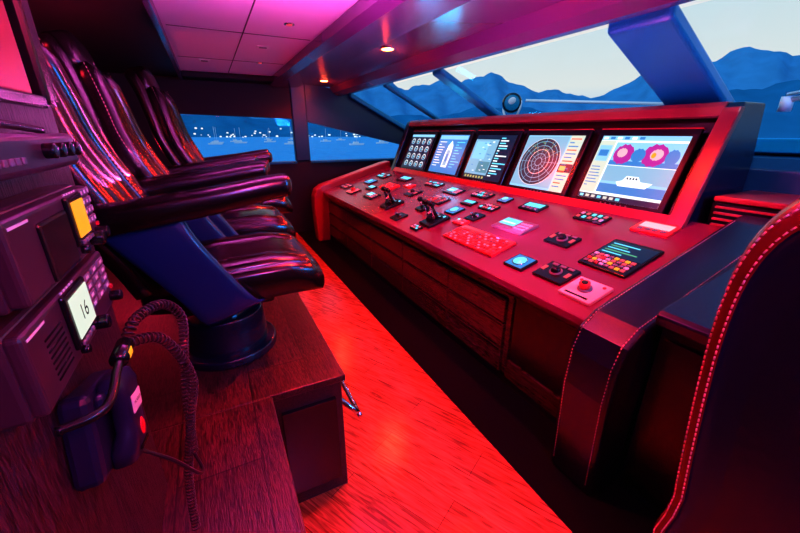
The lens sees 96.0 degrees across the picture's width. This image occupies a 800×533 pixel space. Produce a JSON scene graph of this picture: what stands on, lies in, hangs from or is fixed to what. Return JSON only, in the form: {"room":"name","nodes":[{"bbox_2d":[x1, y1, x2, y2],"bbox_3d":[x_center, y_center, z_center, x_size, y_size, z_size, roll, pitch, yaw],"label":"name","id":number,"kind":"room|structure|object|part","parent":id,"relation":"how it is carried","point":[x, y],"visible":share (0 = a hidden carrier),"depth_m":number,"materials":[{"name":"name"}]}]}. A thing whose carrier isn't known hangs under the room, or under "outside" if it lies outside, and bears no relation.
{"room":"control cabin","nodes":[
{"label":"control cabin","id":0,"kind":"room"},
{"bbox_2d":[0,0,166,532],"bbox_3d":[-0.275,0.116,-0.025,0.082,1.600,1.735,-10,23,-25],"label":"wall","id":1,"kind":"structure","parent":0,"point":[38,493],"depth_m":0.55,"materials":[{"name":"red paint"}]},
{"bbox_2d":[0,119,81,181],"bbox_3d":[-0.439,-0.123,0.375,0.063,0.065,0.500,-10,23,-25],"label":"radio","id":2,"kind":"object","parent":1,"relation":"attached to","point":[21,154],"visible":1,"depth_m":0.45,"materials":[{"name":"grey plastic"}]},
{"bbox_2d":[0,184,109,315],"bbox_3d":[-0.467,-0.042,0.477,0.073,0.098,0.305,-10,23,-25],"label":"radio","id":3,"kind":"object","parent":1,"relation":"attached to","point":[45,231],"visible":1,"depth_m":0.42,"materials":[{"name":"grey"}]},
{"bbox_2d":[0,251,122,429],"bbox_3d":[-0.469,0.070,0.511,0.063,0.105,0.335,-10,23,-25],"label":"radio","id":4,"kind":"object","parent":1,"relation":"attached to","point":[42,344],"visible":0.98,"depth_m":0.42,"materials":[{"name":"grey plastic"}]},
{"bbox_2d":[57,366,148,490],"bbox_3d":[-0.463,0.246,0.580,0.077,0.165,0.179,-10,23,-25],"label":"handset","id":5,"kind":"object","parent":1,"relation":"attached to","point":[117,439],"visible":0.94,"depth_m":0.54,"materials":[{"name":"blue plastic"}]},
{"bbox_2d":[54,299,204,530],"bbox_3d":[-0.417,0.357,0.644,0.077,0.565,0.319,-4,21,-11],"label":"coiled cord","id":6,"kind":"object","parent":1,"relation":"attached to","point":[122,351],"visible":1,"depth_m":0.66,"materials":[{"name":"black plastic"}]},
{"bbox_2d":[27,0,177,76],"bbox_3d":[-1.568,-1.262,1.436,0.810,0.030,7.000,-10,23,-25],"label":"panel","id":7,"kind":"object","parent":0,"point":[119,35],"depth_m":2.48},
{"bbox_2d":[141,0,357,83],"bbox_3d":[-1.037,-1.383,1.677,2.000,0.170,7.000,-10,23,-25],"label":"ceiling","id":8,"kind":"structure","parent":0,"point":[227,33],"depth_m":2.61,"materials":[{"name":"purple"}]},
{"bbox_2d":[199,59,209,61],"bbox_3d":[-1.985,-2.090,3.653,0.100,0.014,0.100,-10,23,-25],"label":"ceiling speaker","id":9,"kind":"object","parent":8,"relation":"in","point":[202,60],"depth_m":3.63},
{"bbox_2d":[256,45,268,48],"bbox_3d":[-1.177,-1.882,3.090,0.100,0.014,0.060,-10,23,-25],"label":"ceiling speaker","id":10,"kind":"object","parent":8,"relation":"in","point":[258,46],"depth_m":3.07},
{"bbox_2d":[284,22,293,25],"bbox_3d":[-0.754,-1.646,2.449,0.070,0.013,0.070,-10,23,-25],"label":"recessed light","id":11,"kind":"object","parent":8,"relation":"in","point":[285,23],"depth_m":2.43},
{"bbox_2d":[105,72,403,231],"bbox_3d":[-1.517,-1.648,5.549,4.500,2.360,0.120,-10,23,-25],"label":"wall","id":12,"kind":"structure","parent":0,"point":[304,104],"depth_m":5.33,"materials":[{"name":"black"}]},
{"bbox_2d":[270,158,393,163],"bbox_3d":[-1.428,-1.607,5.541,3.360,0.030,0.040,-10,23,-25],"label":"window sill","id":13,"kind":"structure","parent":12,"relation":"attached to","point":[353,160],"depth_m":5.72,"materials":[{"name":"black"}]},
{"bbox_2d":[754,139,799,155],"bbox_3d":[2.018,-1.151,3.402,0.240,0.135,6.990,-10,23,-25],"label":"sill","id":14,"kind":"structure","parent":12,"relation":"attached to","point":[777,147],"depth_m":2.34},
{"bbox_2d":[295,230,657,532],"bbox_3d":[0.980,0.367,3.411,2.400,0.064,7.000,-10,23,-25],"label":"floor","id":15,"kind":"structure","parent":0,"point":[521,434],"depth_m":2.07,"materials":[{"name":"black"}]},
{"bbox_2d":[104,265,347,502],"bbox_3d":[-1.605,0.264,2.746,1.315,0.600,3.558,-10,23,-25],"label":"platform","id":16,"kind":"object","parent":15,"relation":"on","point":[301,373],"visible":0.33,"depth_m":1.46,"materials":[{"name":"brown wood"}]},
{"bbox_2d":[38,30,295,237],"bbox_3d":[-1.156,-0.498,2.036,0.965,1.322,0.703,-10,23,-25],"label":"chair","id":17,"kind":"object","parent":16,"relation":"on","point":[103,98],"visible":0.52,"depth_m":1.69,"materials":[{"name":"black leather"}]},
{"bbox_3d":[-1.380,-0.621,1.870,0.461,0.977,0.540,-10,23,-25],"label":"backrest","id":18,"kind":"part","parent":17,"relation":"part of","materials":[{"name":"black leather"}]},
{"bbox_3d":[-0.983,-0.275,1.896,0.615,0.540,0.174,-10,23,-25],"label":"armrest","id":19,"kind":"part","parent":17,"relation":"part of","materials":[{"name":"black leather"}]},
{"bbox_3d":[-1.222,-0.439,2.339,0.615,0.540,0.174,-10,23,-25],"label":"armrest","id":20,"kind":"part","parent":17,"relation":"part of","materials":[{"name":"black leather"}]},
{"bbox_2d":[221,205,295,237],"bbox_3d":[-1.011,-0.251,2.206,0.640,0.180,0.510,-10,23,-25],"label":"seat cushion","id":21,"kind":"object","parent":17,"relation":"on","point":[253,218],"depth_m":2.08,"materials":[{"name":"black leather"}]},
{"bbox_2d":[39,38,324,371],"bbox_3d":[-0.840,-0.251,1.366,0.965,1.322,0.703,-10,23,-25],"label":"chair","id":22,"kind":"object","parent":16,"relation":"on","point":[163,242],"visible":0.74,"depth_m":1.23,"materials":[{"name":"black leather"}]},
{"bbox_3d":[-1.064,-0.373,1.200,0.461,0.977,0.540,-10,23,-25],"label":"backrest","id":23,"kind":"part","parent":22,"relation":"part of","materials":[{"name":"black leather"}]},
{"bbox_3d":[-0.667,-0.027,1.226,0.615,0.540,0.174,-10,23,-25],"label":"armrest","id":24,"kind":"part","parent":22,"relation":"part of","materials":[{"name":"black leather"}]},
{"bbox_3d":[-0.905,-0.191,1.669,0.615,0.540,0.174,-10,23,-25],"label":"armrest","id":25,"kind":"part","parent":22,"relation":"part of","materials":[{"name":"black leather"}]},
{"bbox_2d":[141,232,324,314],"bbox_3d":[-0.695,-0.003,1.536,0.640,0.180,0.510,-10,23,-25],"label":"seat cushion","id":26,"kind":"object","parent":22,"relation":"on","point":[267,264],"depth_m":1.40,"materials":[{"name":"black leather"}]},
{"bbox_2d":[125,66,292,212],"bbox_3d":[-1.400,-0.797,2.844,0.965,1.322,0.703,-8,22,-19],"label":"chair","id":27,"kind":"object","parent":16,"relation":"on","point":[166,124],"visible":0.48,"depth_m":2.46,"materials":[{"name":"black leather"}]},
{"bbox_3d":[-1.635,-0.928,2.700,0.461,0.977,0.540,-8,22,-19],"label":"backrest","id":28,"kind":"part","parent":27,"relation":"part of","materials":[{"name":"black leather"}]},
{"bbox_3d":[-1.250,-0.568,2.688,0.615,0.540,0.174,-8,22,-19],"label":"armrest","id":29,"kind":"part","parent":27,"relation":"part of","materials":[{"name":"black leather"}]},
{"bbox_3d":[-1.438,-0.739,3.152,0.615,0.540,0.174,-8,22,-19],"label":"armrest","id":30,"kind":"part","parent":27,"relation":"part of","materials":[{"name":"black leather"}]},
{"bbox_2d":[255,196,292,212],"bbox_3d":[-1.248,-0.544,2.999,0.640,0.180,0.510,-8,22,-19],"label":"seat cushion","id":31,"kind":"object","parent":27,"relation":"on","point":[283,204],"depth_m":2.86,"materials":[{"name":"black leather"}]},
{"bbox_2d":[341,381,361,417],"bbox_3d":[-0.906,0.160,2.873,0.101,0.110,3.072,-10,23,-25],"label":"rail","id":32,"kind":"object","parent":16,"relation":"attached to","point":[352,405],"visible":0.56,"depth_m":1.64,"materials":[{"name":"silver metal"}]},
{"bbox_2d":[151,397,305,532],"bbox_3d":[-0.423,1.187,0.250,1.045,0.600,2.264,-10,23,-25],"label":"desk top","id":33,"kind":"object","parent":15,"relation":"on","point":[246,485],"visible":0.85,"depth_m":1.01,"materials":[{"name":"brown wood"}]},
{"bbox_2d":[311,161,769,495],"bbox_3d":[0.520,-0.355,3.690,1.740,1.106,4.670,-10,23,-25],"label":"console","id":34,"kind":"object","parent":15,"relation":"on","point":[585,369],"visible":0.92,"depth_m":2.03,"materials":[{"name":"wood"}]},
{"bbox_2d":[340,183,352,188],"bbox_3d":[-0.741,-1.111,4.984,0.133,0.054,0.220,-10,23,-25],"label":"switch panel","id":35,"kind":"object","parent":34,"relation":"on","point":[347,185],"visible":1,"depth_m":4.94,"materials":[{"name":"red plastic"}]},
{"bbox_3d":[-0.722,-1.006,5.450,1.205,1.106,0.200,-10,23,-25],"label":"panel","id":36,"kind":"part","parent":34,"relation":"part of","materials":[{"name":"brown wood"}]},
{"bbox_2d":[346,187,360,194],"bbox_3d":[-0.597,-0.981,4.632,0.154,0.083,0.176,-10,23,-25],"label":"panel","id":37,"kind":"object","parent":34,"relation":"on","point":[353,190],"visible":1,"depth_m":4.60,"materials":[{"name":"red plastic"}]},
{"bbox_2d":[364,179,377,184],"bbox_3d":[-0.397,-1.143,4.859,0.133,0.054,0.198,-10,23,-25],"label":"gauge","id":38,"kind":"object","parent":34,"relation":"on","point":[370,181],"visible":1,"depth_m":4.81,"materials":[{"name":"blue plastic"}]},
{"bbox_2d":[365,185,376,189],"bbox_3d":[-0.368,-0.999,4.568,0.111,0.048,0.154,-10,23,-25],"label":"display","id":39,"kind":"object","parent":34,"relation":"on","point":[371,187],"visible":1,"depth_m":4.53,"materials":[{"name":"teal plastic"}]},
{"bbox_2d":[363,192,380,199],"bbox_3d":[-0.336,-0.832,4.230,0.133,0.054,0.242,-10,23,-25],"label":"keypad","id":40,"kind":"object","parent":34,"relation":"on","point":[371,195],"visible":1,"depth_m":4.19,"materials":[{"name":"black plastic"}]},
{"bbox_2d":[376,173,391,178],"bbox_3d":[-0.223,-1.252,4.972,0.133,0.054,0.242,-10,23,-25],"label":"switch panel","id":41,"kind":"object","parent":34,"relation":"on","point":[383,175],"visible":1,"depth_m":4.93,"materials":[{"name":"black plastic"}]},
{"bbox_2d":[379,182,399,189],"bbox_3d":[-0.131,-0.981,4.404,0.154,0.060,0.286,-10,23,-25],"label":"keyboard","id":42,"kind":"object","parent":34,"relation":"on","point":[390,185],"visible":0.88,"depth_m":4.38,"materials":[{"name":"red plastic"}]},
{"bbox_2d":[380,187,403,209],"bbox_3d":[-0.084,-0.706,3.695,0.215,0.219,0.160,-10,23,-25],"label":"lever","id":43,"kind":"object","parent":34,"relation":"on","point":[390,202],"visible":1,"depth_m":3.66,"materials":[{"name":"black plastic"}]},
{"bbox_2d":[390,212,407,220],"bbox_3d":[-0.009,-0.466,3.346,0.133,0.060,0.132,-10,23,-25],"label":"panel","id":44,"kind":"object","parent":34,"relation":"on","point":[401,215],"visible":1,"depth_m":3.32,"materials":[{"name":"black plastic"}]},
{"bbox_2d":[396,176,413,181],"bbox_3d":[0.061,-1.098,4.524,0.133,0.054,0.242,-10,23,-25],"label":"display","id":45,"kind":"object","parent":34,"relation":"on","point":[404,178],"visible":1,"depth_m":4.48,"materials":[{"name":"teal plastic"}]},
{"bbox_2d":[403,183,415,187],"bbox_3d":[0.112,-0.940,4.192,0.090,0.043,0.154,-10,23,-25],"label":"switch panel","id":46,"kind":"object","parent":34,"relation":"on","point":[409,185],"visible":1,"depth_m":4.16,"materials":[{"name":"red plastic"}]},
{"bbox_2d":[404,189,421,196],"bbox_3d":[0.140,-0.802,3.900,0.154,0.073,0.154,-10,23,-25],"label":"panel","id":47,"kind":"object","parent":34,"relation":"on","point":[412,192],"visible":1,"depth_m":3.87,"materials":[{"name":"black plastic"}]},
{"bbox_2d":[410,224,422,230],"bbox_3d":[0.135,-0.323,2.999,0.068,0.038,0.110,-10,23,-25],"label":"switch panel","id":48,"kind":"object","parent":34,"relation":"on","point":[415,227],"visible":1,"depth_m":2.97,"materials":[{"name":"black plastic"}]},
{"bbox_2d":[415,196,429,211],"bbox_3d":[0.208,-0.585,3.360,0.102,0.140,0.120,-10,23,-25],"label":"joystick","id":49,"kind":"object","parent":34,"relation":"on","point":[421,208],"visible":0.9,"depth_m":3.34,"materials":[{"name":"black plastic"}]},
{"bbox_2d":[419,199,449,227],"bbox_3d":[0.290,-0.449,3.000,0.215,0.219,0.160,-10,23,-25],"label":"lever","id":50,"kind":"object","parent":34,"relation":"on","point":[433,218],"visible":1,"depth_m":2.96,"materials":[{"name":"black plastic"}]},
{"bbox_2d":[424,181,444,187],"bbox_3d":[0.381,-0.910,3.990,0.111,0.048,0.264,-10,23,-25],"label":"switch panel","id":51,"kind":"object","parent":34,"relation":"on","point":[434,184],"visible":1,"depth_m":3.96,"materials":[{"name":"black plastic"}]},
{"bbox_2d":[426,195,450,204],"bbox_3d":[0.365,-0.641,3.483,0.143,0.058,0.242,-10,23,-25],"label":"panel","id":52,"kind":"object","parent":34,"relation":"on","point":[438,200],"visible":0.97,"depth_m":3.44,"materials":[{"name":"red plastic"}]},
{"bbox_2d":[442,187,465,195],"bbox_3d":[0.539,-0.749,3.597,0.133,0.054,0.220,-10,23,-25],"label":"keypad","id":53,"kind":"object","parent":34,"relation":"on","point":[453,191],"visible":1,"depth_m":3.56,"materials":[{"name":"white plastic"}]},
{"bbox_2d":[444,206,464,215],"bbox_3d":[0.474,-0.483,3.123,0.133,0.054,0.132,-10,23,-25],"label":"gauge","id":54,"kind":"object","parent":34,"relation":"on","point":[455,210],"visible":1,"depth_m":3.09,"materials":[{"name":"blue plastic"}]},
{"bbox_2d":[452,218,469,225],"bbox_3d":[0.484,-0.353,2.866,0.079,0.041,0.132,-10,23,-25],"label":"switch panel","id":55,"kind":"object","parent":34,"relation":"on","point":[459,221],"visible":0.98,"depth_m":2.85,"materials":[{"name":"red plastic"}]},
{"bbox_2d":[460,199,477,206],"bbox_3d":[0.613,-0.564,3.203,0.090,0.042,0.154,-10,23,-25],"label":"display","id":56,"kind":"object","parent":34,"relation":"on","point":[467,202],"visible":1,"depth_m":3.18,"materials":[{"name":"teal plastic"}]},
{"bbox_2d":[464,212,485,221],"bbox_3d":[0.601,-0.400,2.887,0.122,0.058,0.121,-10,23,-25],"label":"panel","id":57,"kind":"object","parent":34,"relation":"on","point":[473,217],"visible":1,"depth_m":2.86,"materials":[{"name":"black plastic"}]},
{"bbox_2d":[443,225,515,256],"bbox_3d":[0.540,-0.190,2.526,0.208,0.076,0.550,-10,23,-25],"label":"keyboard","id":58,"kind":"object","parent":34,"relation":"on","point":[488,244],"visible":1,"depth_m":2.47,"materials":[{"name":"red plastic"},{"name":"white plastic"},{"name":"grey plastic"}]},
{"bbox_2d":[470,191,494,199],"bbox_3d":[0.755,-0.653,3.295,0.111,0.048,0.220,-10,23,-25],"label":"switch panel","id":59,"kind":"object","parent":34,"relation":"on","point":[479,194],"visible":1,"depth_m":3.27,"materials":[{"name":"black plastic"}]},
{"bbox_2d":[478,203,500,211],"bbox_3d":[0.739,-0.488,2.989,0.100,0.046,0.176,-10,23,-25],"label":"switch panel","id":60,"kind":"object","parent":34,"relation":"on","point":[488,207],"visible":1,"depth_m":2.97,"materials":[{"name":"black plastic"}]},
{"bbox_2d":[496,196,513,203],"bbox_3d":[0.890,-0.560,3.043,0.100,0.047,0.110,-10,23,-25],"label":"display","id":61,"kind":"object","parent":34,"relation":"on","point":[504,200],"visible":1,"depth_m":3.02,"materials":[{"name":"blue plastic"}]},
{"bbox_2d":[492,217,538,235],"bbox_3d":[0.817,-0.289,2.567,0.165,0.063,0.297,-10,23,-25],"label":"keypad","id":62,"kind":"object","parent":34,"relation":"on","point":[509,224],"visible":1,"depth_m":2.54,"materials":[{"name":"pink plastic"}]},
{"bbox_2d":[503,254,537,271],"bbox_3d":[0.707,-0.023,2.116,0.133,0.054,0.143,-10,23,-25],"label":"display","id":63,"kind":"object","parent":34,"relation":"on","point":[520,262],"visible":1,"depth_m":2.09,"materials":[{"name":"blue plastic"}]},
{"bbox_2d":[323,167,720,328],"bbox_3d":[0.333,-0.598,3.506,1.054,0.368,4.260,-10,23,-25],"label":"countertop","id":64,"kind":"structure","parent":34,"relation":"on","point":[540,293],"depth_m":2.32,"materials":[{"name":"leather"}]},
{"bbox_2d":[518,201,548,212],"bbox_3d":[1.026,-0.456,2.773,0.122,0.051,0.198,-10,23,-25],"label":"display","id":65,"kind":"object","parent":34,"relation":"on","point":[529,206],"visible":1,"depth_m":2.75,"materials":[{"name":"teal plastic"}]},
{"bbox_2d":[532,261,580,285],"bbox_3d":[0.837,0.030,1.931,0.154,0.073,0.187,-10,23,-25],"label":"panel","id":66,"kind":"object","parent":34,"relation":"on","point":[556,273],"visible":1,"depth_m":1.91,"materials":[{"name":"black plastic"}]},
{"bbox_2d":[543,232,581,248],"bbox_3d":[1.001,-0.170,2.220,0.133,0.070,0.176,-10,23,-25],"label":"panel","id":67,"kind":"object","parent":34,"relation":"on","point":[559,239],"visible":1,"depth_m":2.19,"materials":[{"name":"black plastic"}]},
{"bbox_2d":[391,101,764,227],"bbox_3d":[0.976,-1.116,3.643,0.608,0.765,3.830,-10,23,-25],"label":"panel","id":68,"kind":"object","parent":34,"relation":"on","point":[720,163],"visible":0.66,"depth_m":2.19,"materials":[{"name":"black leather"}]},
{"bbox_2d":[401,131,439,171],"bbox_3d":[0.246,-1.521,4.736,0.230,0.495,0.630,-10,23,-25],"label":"monitor","id":69,"kind":"object","parent":68,"relation":"attached to","point":[421,145],"visible":0.97,"depth_m":4.69,"materials":[{"name":"black glass"}]},
{"bbox_2d":[427,130,474,177],"bbox_3d":[0.564,-1.303,4.146,0.230,0.495,0.630,-10,23,-25],"label":"monitor","id":70,"kind":"object","parent":68,"relation":"attached to","point":[452,147],"visible":0.87,"depth_m":4.10,"materials":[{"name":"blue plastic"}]},
{"bbox_2d":[460,130,523,185],"bbox_3d":[0.882,-1.085,3.556,0.230,0.495,0.630,-10,23,-25],"label":"monitor","id":71,"kind":"object","parent":68,"relation":"attached to","point":[491,155],"visible":0.89,"depth_m":3.51,"materials":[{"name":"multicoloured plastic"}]},
{"bbox_2d":[506,129,594,196],"bbox_3d":[1.200,-0.866,2.966,0.230,0.495,0.630,-10,23,-25],"label":"monitor","id":72,"kind":"object","parent":68,"relation":"attached to","point":[548,161],"visible":0.97,"depth_m":2.91,"materials":[{"name":"glass"}]},
{"bbox_2d":[572,127,704,213],"bbox_3d":[1.518,-0.648,2.375,0.230,0.495,0.630,-10,23,-25],"label":"monitor","id":73,"kind":"object","parent":68,"relation":"attached to","point":[634,168],"visible":0.91,"depth_m":2.32,"materials":[{"name":"black plastic"}]},
{"bbox_2d":[558,276,612,305],"bbox_3d":[0.896,0.108,1.741,0.165,0.085,0.176,-10,23,-25],"label":"panel","id":74,"kind":"object","parent":34,"relation":"on","point":[583,290],"visible":1,"depth_m":1.72,"materials":[{"name":"white plastic"}]},
{"bbox_2d":[573,211,611,224],"bbox_3d":[1.269,-0.321,2.381,0.111,0.048,0.209,-10,23,-25],"label":"panel","id":75,"kind":"object","parent":34,"relation":"on","point":[594,218],"visible":1,"depth_m":2.36,"materials":[{"name":"black plastic"}]},
{"bbox_2d":[578,239,663,278],"bbox_3d":[1.168,-0.048,1.914,0.305,0.103,0.264,-10,23,-25],"label":"control panel","id":76,"kind":"object","parent":34,"relation":"on","point":[619,258],"visible":1,"depth_m":1.89,"materials":[{"name":"black plastic"}]},
{"bbox_2d":[630,220,681,238],"bbox_3d":[1.467,-0.215,2.072,0.133,0.054,0.209,-10,23,-25],"label":"display","id":77,"kind":"object","parent":34,"relation":"on","point":[666,231],"visible":1,"depth_m":2.05,"materials":[{"name":"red plastic"}]},
{"bbox_3d":[1.286,0.375,1.716,1.210,1.106,0.220,-10,23,-25],"label":"panel","id":78,"kind":"part","parent":34,"relation":"part of","materials":[{"name":"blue leather"}]},
{"bbox_2d":[618,264,736,517],"bbox_3d":[1.807,0.673,0.906,1.078,1.108,1.770,-10,23,-25],"label":"cabinet","id":79,"kind":"object","parent":15,"relation":"on","point":[649,471],"depth_m":1.37,"materials":[{"name":"brown wood"}]},
{"bbox_2d":[652,198,799,532],"bbox_3d":[0.958,0.544,0.723,0.529,1.472,0.581,-10,23,-25],"label":"leather armchair","id":80,"kind":"object","parent":15,"relation":"on","point":[739,467],"visible":1,"depth_m":0.69,"materials":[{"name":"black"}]},
{"bbox_2d":[268,0,694,95],"bbox_3d":[0.271,-1.565,2.314,1.170,0.270,7.000,-10,23,-25],"label":"ceiling beam","id":81,"kind":"structure","parent":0,"point":[426,36],"depth_m":2.35,"materials":[{"name":"white paint"}]},
{"bbox_2d":[380,46,394,50],"bbox_3d":[-0.103,-1.802,2.981,0.124,0.012,0.124,-10,23,-25],"label":"ceiling spotlight","id":82,"kind":"object","parent":81,"relation":"in","point":[386,48],"depth_m":2.95,"materials":[{"name":"white glass"}]},
{"bbox_3d":[2.069,-0.484,3.730,0.080,1.440,7.080,-10,23,-25],"label":"wall","id":83,"kind":"structure","parent":0,"visible":0},
{"bbox_2d":[349,94,405,129],"bbox_3d":[-0.136,-2.397,5.903,1.420,0.766,0.090,-10,23,-25],"label":"strut","id":84,"kind":"object","parent":83,"relation":"attached to","point":[353,97],"visible":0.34,"depth_m":5.71,"materials":[{"name":"teal metal"}]},
{"bbox_2d":[383,84,440,118],"bbox_3d":[0.439,-2.016,4.830,1.420,0.736,0.100,-10,23,-25],"label":"strut","id":85,"kind":"object","parent":83,"relation":"attached to","point":[390,88],"visible":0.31,"depth_m":4.59,"materials":[{"name":"teal metal"}]},
{"bbox_2d":[432,69,502,115],"bbox_3d":[0.976,-1.643,3.836,1.420,0.746,0.160,-10,23,-25],"label":"strut","id":86,"kind":"object","parent":83,"relation":"attached to","point":[442,75],"visible":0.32,"depth_m":3.58,"materials":[{"name":"metal"}]},
{"bbox_2d":[608,5,758,154],"bbox_3d":[1.837,-1.042,2.240,1.420,0.766,0.340,-10,23,-25],"label":"strut","id":87,"kind":"object","parent":83,"relation":"attached to","point":[662,45],"visible":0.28,"depth_m":1.96,"materials":[{"name":"metal"}]},
{"bbox_2d":[742,155,799,194],"bbox_3d":[1.795,-0.867,3.411,0.560,0.460,6.930,-10,23,-25],"label":"wall panel","id":88,"kind":"object","parent":83,"relation":"attached to","point":[767,173],"visible":0.02,"depth_m":2.10,"materials":[{"name":"blue"}]},
{"bbox_2d":[706,190,799,226],"bbox_3d":[2.401,0.036,1.229,0.445,0.280,2.170,-10,23,-25],"label":"air vent","id":89,"kind":"object","parent":88,"relation":"attached to","point":[726,208],"visible":0.49,"depth_m":1.91,"materials":[{"name":"red plastic"}]},
{"bbox_3d":[2.272,-0.759,1.427,1.340,0.665,1.610,-10,23,-25],"label":"window","id":90,"kind":"structure","parent":83,"relation":"in","visible":0},
{"bbox_2d":[776,90,799,111],"bbox_3d":[2.171,-0.867,1.570,0.585,0.301,0.892,-10,23,-25],"label":"windshield wiper","id":91,"kind":"object","parent":90,"relation":"attached to","point":[786,102],"visible":1,"depth_m":2.04,"materials":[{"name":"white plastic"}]},
{"label":"outside","id":92,"kind":"structure","parent":0,"visible":0},
{"bbox_3d":[4.546,-0.889,4.927,5.440,0.150,7.100,-10,23,-25],"label":"foredeck","id":93,"kind":"object","parent":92,"visible":0},
{"bbox_2d":[502,92,521,114],"bbox_3d":[1.692,-1.963,5.631,0.320,1.375,0.323,5,21,14],"label":"searchlight","id":94,"kind":"object","parent":93,"relation":"on","point":[512,102],"visible":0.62,"depth_m":5.32,"materials":[{"name":"black plastic"}]},
{"bbox_2d":[526,99,663,105],"bbox_3d":[3.433,-2.209,6.295,2.457,1.375,0.529,11,23,28],"label":"railing","id":95,"kind":"object","parent":93,"relation":"on","point":[527,100],"visible":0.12,"depth_m":6.03,"materials":[{"name":"white metal"}]},
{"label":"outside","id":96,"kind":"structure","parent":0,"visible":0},
{"bbox_2d":[191,137,799,161],"bbox_3d":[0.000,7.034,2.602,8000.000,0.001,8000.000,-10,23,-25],"label":"lake water","id":97,"kind":"structure","parent":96,"point":[335,149],"depth_m":203.19,"materials":[{"name":"blue liquid"}]},
{"bbox_2d":[208,129,388,144],"bbox_3d":[-108.076,-124.075,340.029,195.365,12.200,258.792,-10,23,-25],"label":"moored boats","id":98,"kind":"object","parent":97,"relation":"on","point":[214,142],"visible":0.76,"depth_m":284.04,"materials":[{"name":"white plastic"}]},
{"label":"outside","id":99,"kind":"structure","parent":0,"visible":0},
{"bbox_2d":[180,47,799,118],"bbox_3d":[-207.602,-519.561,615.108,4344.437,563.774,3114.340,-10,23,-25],"label":"mountain range","id":100,"kind":"object","parent":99,"point":[744,68],"visible":0.26,"depth_m":1714.89,"materials":[{"name":"blue"}]},
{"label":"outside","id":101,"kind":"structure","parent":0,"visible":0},
{"bbox_2d":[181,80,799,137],"bbox_3d":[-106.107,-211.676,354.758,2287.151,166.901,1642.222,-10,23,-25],"label":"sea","id":102,"kind":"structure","parent":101,"point":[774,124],"depth_m":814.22,"materials":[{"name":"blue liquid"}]},
{"bbox_2d":[193,127,359,136],"bbox_3d":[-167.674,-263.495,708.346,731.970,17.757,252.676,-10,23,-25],"label":"town lights","id":103,"kind":"object","parent":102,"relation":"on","point":[194,127],"visible":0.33,"depth_m":731.11}
]}

